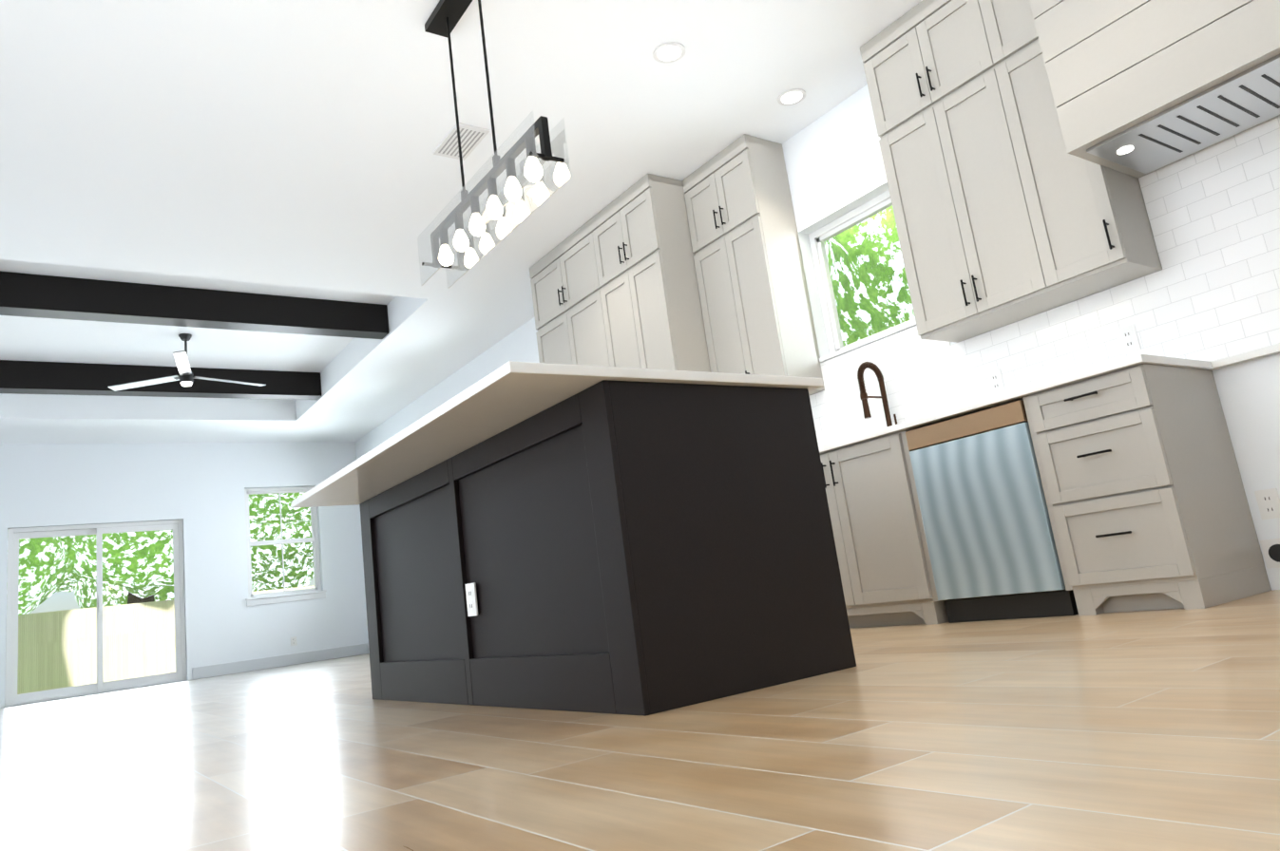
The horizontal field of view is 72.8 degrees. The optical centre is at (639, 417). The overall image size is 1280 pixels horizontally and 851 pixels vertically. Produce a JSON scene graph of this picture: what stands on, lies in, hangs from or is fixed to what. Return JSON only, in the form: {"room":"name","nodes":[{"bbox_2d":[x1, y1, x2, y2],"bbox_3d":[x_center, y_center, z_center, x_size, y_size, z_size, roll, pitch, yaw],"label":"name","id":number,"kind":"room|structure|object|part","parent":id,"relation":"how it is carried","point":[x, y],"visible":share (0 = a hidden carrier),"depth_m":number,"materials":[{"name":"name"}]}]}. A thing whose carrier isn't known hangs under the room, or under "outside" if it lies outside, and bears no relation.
{"room":"kitchen","nodes":[
{"label":"kitchen","id":0,"kind":"room"},
{"bbox_2d":[0,441,368,708],"bbox_3d":[-6.394,1.968,10.755,5.850,4.420,0.200,1,-14,-36],"label":"wall","id":1,"kind":"structure","parent":0,"point":[198,488],"depth_m":11.28,"materials":[{"name":"white paint"}]},
{"bbox_2d":[5,519,186,706],"bbox_3d":[-6.565,2.308,10.540,1.826,2.016,0.125,1,-14,-36],"label":"sliding door","id":2,"kind":"structure","parent":1,"relation":"in","point":[14,537],"depth_m":10.47,"materials":[{"name":"white plastic"}]},
{"bbox_2d":[192,643,367,679],"bbox_3d":[-6.091,3.197,10.467,5.633,0.140,0.014,1,-14,-36],"label":"baseboard","id":3,"kind":"structure","parent":1,"relation":"attached to","point":[211,671],"depth_m":11.41,"materials":[{"name":"white paint"}]},
{"bbox_2d":[244,486,326,606],"bbox_3d":[-4.878,1.734,11.863,1.030,1.573,0.200,1,-14,-36],"label":"window","id":4,"kind":"structure","parent":1,"relation":"in","point":[283,596],"depth_m":11.85,"materials":[{"name":"white plastic"}]},
{"bbox_2d":[290,636,297,646],"bbox_3d":[-4.622,2.993,11.585,0.075,0.115,0.008,1,-14,-36],"label":"outlet","id":5,"kind":"object","parent":1,"relation":"attached to","point":[294,641],"visible":1,"depth_m":11.58,"materials":[{"name":"white plastic"}]},
{"bbox_2d":[0,0,922,444],"bbox_3d":[-2.798,-1.488,5.949,5.650,0.550,13.100,1,-14,-36],"label":"ceiling","id":6,"kind":"structure","parent":0,"point":[274,146],"depth_m":5.06,"materials":[{"name":"white paint"}]},
{"bbox_2d":[0,360,321,400],"bbox_3d":[-5.052,-0.380,9.295,3.126,0.283,0.200,1,-14,-36],"label":"beam","id":7,"kind":"structure","parent":6,"relation":"attached to","point":[26,377],"depth_m":9.10,"materials":[{"name":"black wood"}]},
{"bbox_2d":[107,333,266,391],"bbox_3d":[-4.252,-0.575,8.310,1.370,0.503,1.332,1,-14,-36],"label":"ceiling fan","id":8,"kind":"object","parent":6,"relation":"hanging from","point":[185,377],"visible":1,"depth_m":8.33,"materials":[{"name":"white plastic"}]},
{"bbox_3d":[-4.371,-0.550,8.352,0.120,0.503,0.120,1,-14,-36],"label":"fan motor","id":9,"kind":"part","parent":8,"relation":"part of","materials":[{"name":"black plastic"}]},
{"bbox_2d":[0,271,389,339],"bbox_3d":[-3.732,-0.932,7.456,3.126,0.283,0.200,1,-14,-36],"label":"beam","id":10,"kind":"structure","parent":6,"relation":"attached to","point":[42,296],"depth_m":7.28,"materials":[{"name":"black wood"}]},
{"bbox_2d":[433,122,489,160],"bbox_3d":[-1.048,-1.610,5.075,0.200,0.012,0.360,1,-14,-36],"label":"ceiling vent","id":11,"kind":"object","parent":6,"relation":"in","point":[471,137],"visible":0.92,"depth_m":5.06,"materials":[{"name":"white"}]},
{"bbox_2d":[417,0,571,288],"bbox_3d":[-0.710,-1.324,3.718,0.140,1.193,1.150,1,-14,-36],"label":"pendant light","id":12,"kind":"object","parent":6,"relation":"hanging from","point":[445,17],"visible":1,"depth_m":3.64,"materials":[{"name":"black metal"}]},
{"bbox_3d":[-0.648,-0.861,3.623,0.135,0.240,1.150,1,-14,-36],"label":"glass","id":13,"kind":"part","parent":12,"relation":"part of","materials":[{"name":"white glass"}]},
{"bbox_2d":[523,186,549,198],"bbox_3d":[-0.694,-1.508,5.818,0.170,0.007,0.170,1,-14,-36],"label":"recessed light","id":14,"kind":"object","parent":6,"relation":"in","point":[544,191],"depth_m":5.81,"materials":[{"name":"white"}]},
{"bbox_2d":[652,41,685,63],"bbox_3d":[0.152,-1.890,4.500,0.170,0.007,0.170,1,-14,-36],"label":"recessed light","id":15,"kind":"object","parent":6,"relation":"in","point":[669,52],"visible":1,"depth_m":4.49,"materials":[{"name":"white"}]},
{"bbox_2d":[777,88,805,105],"bbox_3d":[0.887,-1.871,5.072,0.170,0.007,0.170,1,-14,-36],"label":"recessed light","id":16,"kind":"object","parent":6,"relation":"in","point":[792,96],"visible":1,"depth_m":5.06,"materials":[{"name":"white"}]},
{"bbox_2d":[0,590,1279,850],"bbox_3d":[-2.354,1.835,5.269,6.050,0.250,13.500,1,-14,-36],"label":"floor","id":17,"kind":"structure","parent":0,"point":[1146,731],"depth_m":1.66,"materials":[{"name":"brown wood"}]},
{"bbox_2d":[359,380,856,716],"bbox_3d":[-0.329,0.593,3.404,0.811,0.895,2.168,1,-14,-36],"label":"kitchen island","id":18,"kind":"object","parent":17,"relation":"on","point":[598,540],"depth_m":2.62,"materials":[{"name":"black wood"}]},
{"bbox_2d":[464,582,478,617],"bbox_3d":[-0.602,0.651,3.095,0.008,0.115,0.075,1,-14,-36],"label":"outlet","id":19,"kind":"object","parent":18,"relation":"attached to","point":[471,589],"depth_m":3.09,"materials":[{"name":"white plastic"}]},
{"bbox_2d":[291,361,823,508],"bbox_3d":[-0.492,0.141,3.422,1.156,0.030,2.228,1,-14,-36],"label":"island countertop","id":20,"kind":"structure","parent":18,"relation":"on","point":[503,398],"depth_m":2.70,"materials":[{"name":"white stone"}]},
{"bbox_2d":[589,173,711,372],"bbox_3d":[0.291,-0.066,5.923,0.617,3.016,0.721,1,-14,-36],"label":"tall cabinet","id":21,"kind":"object","parent":17,"relation":"on","point":[645,275],"depth_m":5.80,"materials":[{"name":"beige wood"}]},
{"bbox_2d":[819,429,943,628],"bbox_3d":[1.263,0.615,4.549,0.617,0.895,0.989,1,-14,-36],"label":"base cabinet","id":22,"kind":"object","parent":17,"relation":"on","point":[886,571],"depth_m":4.19,"materials":[{"name":"beige wood"}]},
{"bbox_2d":[1015,361,1271,616],"bbox_3d":[2.021,0.297,3.493,0.617,0.895,0.490,1,-14,-36],"label":"base cabinet","id":23,"kind":"object","parent":17,"relation":"on","point":[1143,506],"depth_m":3.30,"materials":[{"name":"beige wood"}]},
{"bbox_2d":[818,353,1217,452],"bbox_3d":[1.333,0.105,4.439,0.642,0.030,2.711,1,-14,-36],"label":"countertop","id":24,"kind":"structure","parent":23,"relation":"on","point":[1135,358],"depth_m":3.66,"materials":[{"name":"white stone"}]},
{"bbox_2d":[852,361,901,425],"bbox_3d":[1.311,-0.084,4.766,0.219,0.473,0.095,1,-14,-36],"label":"faucet","id":25,"kind":"object","parent":24,"relation":"on","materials":[{"name":"brown metal"}]},
{"bbox_2d":[355,84,1279,640],"bbox_3d":[-0.166,0.422,7.264,0.200,4.420,13.500,1,-14,-36],"label":"wall","id":26,"kind":"structure","parent":0,"point":[834,164],"depth_m":5.19,"materials":[{"name":"white paint"}]},
{"bbox_2d":[529,220,605,366],"bbox_3d":[-0.305,-0.750,6.771,0.617,1.196,0.968,1,-14,-36],"label":"upper cabinet","id":27,"kind":"object","parent":26,"relation":"attached to","point":[564,290],"depth_m":6.57,"materials":[{"name":"beige wood"}]},
{"bbox_2d":[681,133,829,399],"bbox_3d":[0.708,-0.893,5.603,0.327,1.646,0.645,1,-14,-36],"label":"upper cabinet","id":28,"kind":"object","parent":26,"relation":"attached to","point":[755,310],"depth_m":5.43,"materials":[{"name":"beige wood"}]},
{"bbox_2d":[808,190,916,362],"bbox_3d":[1.364,-0.855,5.090,0.180,0.856,0.886,1,-14,-36],"label":"window","id":29,"kind":"structure","parent":26,"relation":"in","point":[819,238],"depth_m":5.35,"materials":[{"name":"white plastic"}]},
{"bbox_2d":[859,0,1167,345],"bbox_3d":[1.714,-1.314,4.201,0.327,1.646,1.027,1,-14,-36],"label":"upper cabinet","id":30,"kind":"object","parent":26,"relation":"attached to","point":[1084,196],"depth_m":4.07,"materials":[{"name":"beige wood"}]},
{"bbox_2d":[1023,0,1279,182],"bbox_3d":[2.164,-1.765,3.359,0.583,1.222,1.022,1,-14,-36],"label":"range hood","id":31,"kind":"object","parent":26,"relation":"attached to","point":[1142,89],"depth_m":3.29,"materials":[{"name":"beige wood"}]},
{"bbox_2d":[905,402,1019,448],"bbox_3d":[1.644,0.045,3.987,0.562,0.089,0.590,1,-14,-36],"label":"wood panel","id":32,"kind":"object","parent":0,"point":[1006,412],"depth_m":3.81,"materials":[{"name":"brown wood"}]},
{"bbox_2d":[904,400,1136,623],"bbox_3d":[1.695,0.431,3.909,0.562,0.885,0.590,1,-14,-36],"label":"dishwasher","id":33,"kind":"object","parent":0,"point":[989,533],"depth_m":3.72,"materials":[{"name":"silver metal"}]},
{"label":"outside","id":34,"kind":"structure","parent":0,"visible":0},
{"bbox_2d":[4,205,915,706],"bbox_3d":[-6.210,-0.700,15.236,70.000,11.805,70.000,1,-14,-36],"label":"garden","id":35,"kind":"object","parent":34,"point":[128,608],"depth_m":14.70,"materials":[{"name":"green plant"}]}
]}

